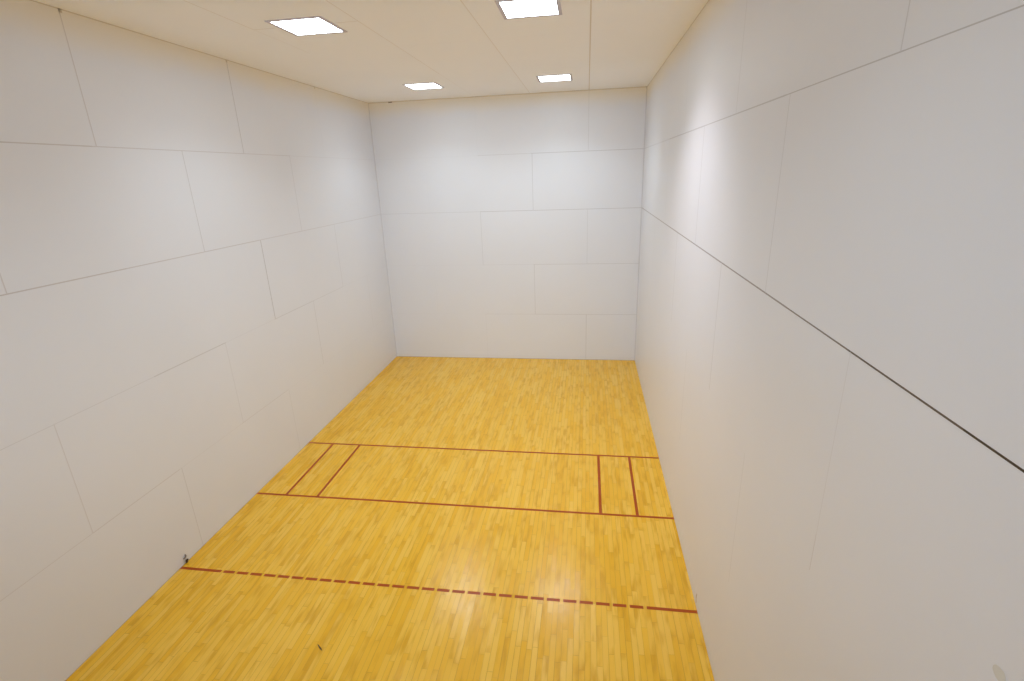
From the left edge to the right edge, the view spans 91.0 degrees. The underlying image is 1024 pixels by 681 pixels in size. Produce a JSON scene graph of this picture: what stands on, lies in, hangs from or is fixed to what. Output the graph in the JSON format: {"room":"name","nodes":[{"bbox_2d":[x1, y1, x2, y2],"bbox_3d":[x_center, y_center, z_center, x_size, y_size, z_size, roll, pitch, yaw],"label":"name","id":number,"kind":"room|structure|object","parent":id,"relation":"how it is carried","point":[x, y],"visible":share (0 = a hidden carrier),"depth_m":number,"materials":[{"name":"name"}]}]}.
{"room":"sports hall","nodes":[
{"label":"sports hall","id":0,"kind":"room"},
{"bbox_2d":[0,0,396,680],"bbox_3d":[-4.207,-0.183,5.550,0.151,6.367,14.637,1,19,8],"label":"wall","id":1,"kind":"structure","parent":0,"point":[194,285],"depth_m":5.68,"materials":[{"name":"white paint"}]},
{"bbox_2d":[34,0,707,102],"bbox_3d":[-1.236,-3.070,4.048,6.096,0.151,14.487,1,19,8],"label":"ceiling","id":2,"kind":"structure","parent":0,"point":[468,48],"depth_m":6.22,"materials":[{"name":"beige paint"}]},
{"bbox_2d":[264,16,346,35],"bbox_3d":[-2.240,-3.442,5.524,0.631,0.008,0.631,1,19,8],"label":"recessed light","id":3,"kind":"object","parent":2,"relation":"in","point":[315,25],"visible":1,"depth_m":5.50,"materials":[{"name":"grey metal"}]},
{"bbox_2d":[402,82,443,89],"bbox_3d":[-1.654,-4.767,9.440,0.631,0.008,0.631,1,19,8],"label":"recessed light","id":4,"kind":"object","parent":2,"relation":"in","point":[433,85],"visible":1,"depth_m":9.41,"materials":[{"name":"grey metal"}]},
{"bbox_2d":[495,0,561,19],"bbox_3d":[0.185,-3.413,5.171,0.631,0.008,0.631,1,19,8],"label":"recessed light","id":5,"kind":"object","parent":2,"relation":"in","point":[509,9],"visible":1,"depth_m":5.17,"materials":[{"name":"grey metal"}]},
{"bbox_2d":[536,74,572,81],"bbox_3d":[0.775,-4.748,9.116,0.631,0.008,0.631,1,19,8],"label":"recessed light","id":6,"kind":"object","parent":2,"relation":"in","point":[562,77],"visible":1,"depth_m":9.09,"materials":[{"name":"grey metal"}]},
{"bbox_2d":[66,356,713,680],"bbox_3d":[-0.838,2.412,7.230,6.096,0.151,11.887,1,19,8],"label":"floor","id":7,"kind":"structure","parent":0,"point":[458,519],"depth_m":6.22,"materials":[{"name":"yellow wood"}]},
{"bbox_2d":[368,86,646,359],"bbox_3d":[-0.102,-2.446,11.893,6.102,6.367,0.151,1,19,8],"label":"wall","id":8,"kind":"structure","parent":0,"point":[511,224],"depth_m":11.70,"materials":[{"name":"white paint"}]},
{"bbox_2d":[635,0,1023,680],"bbox_3d":[1.972,-0.110,4.651,0.151,6.367,14.637,1,19,8],"label":"wall","id":9,"kind":"structure","parent":0,"point":[829,346],"depth_m":2.38,"materials":[{"name":"white paint"}]}
]}

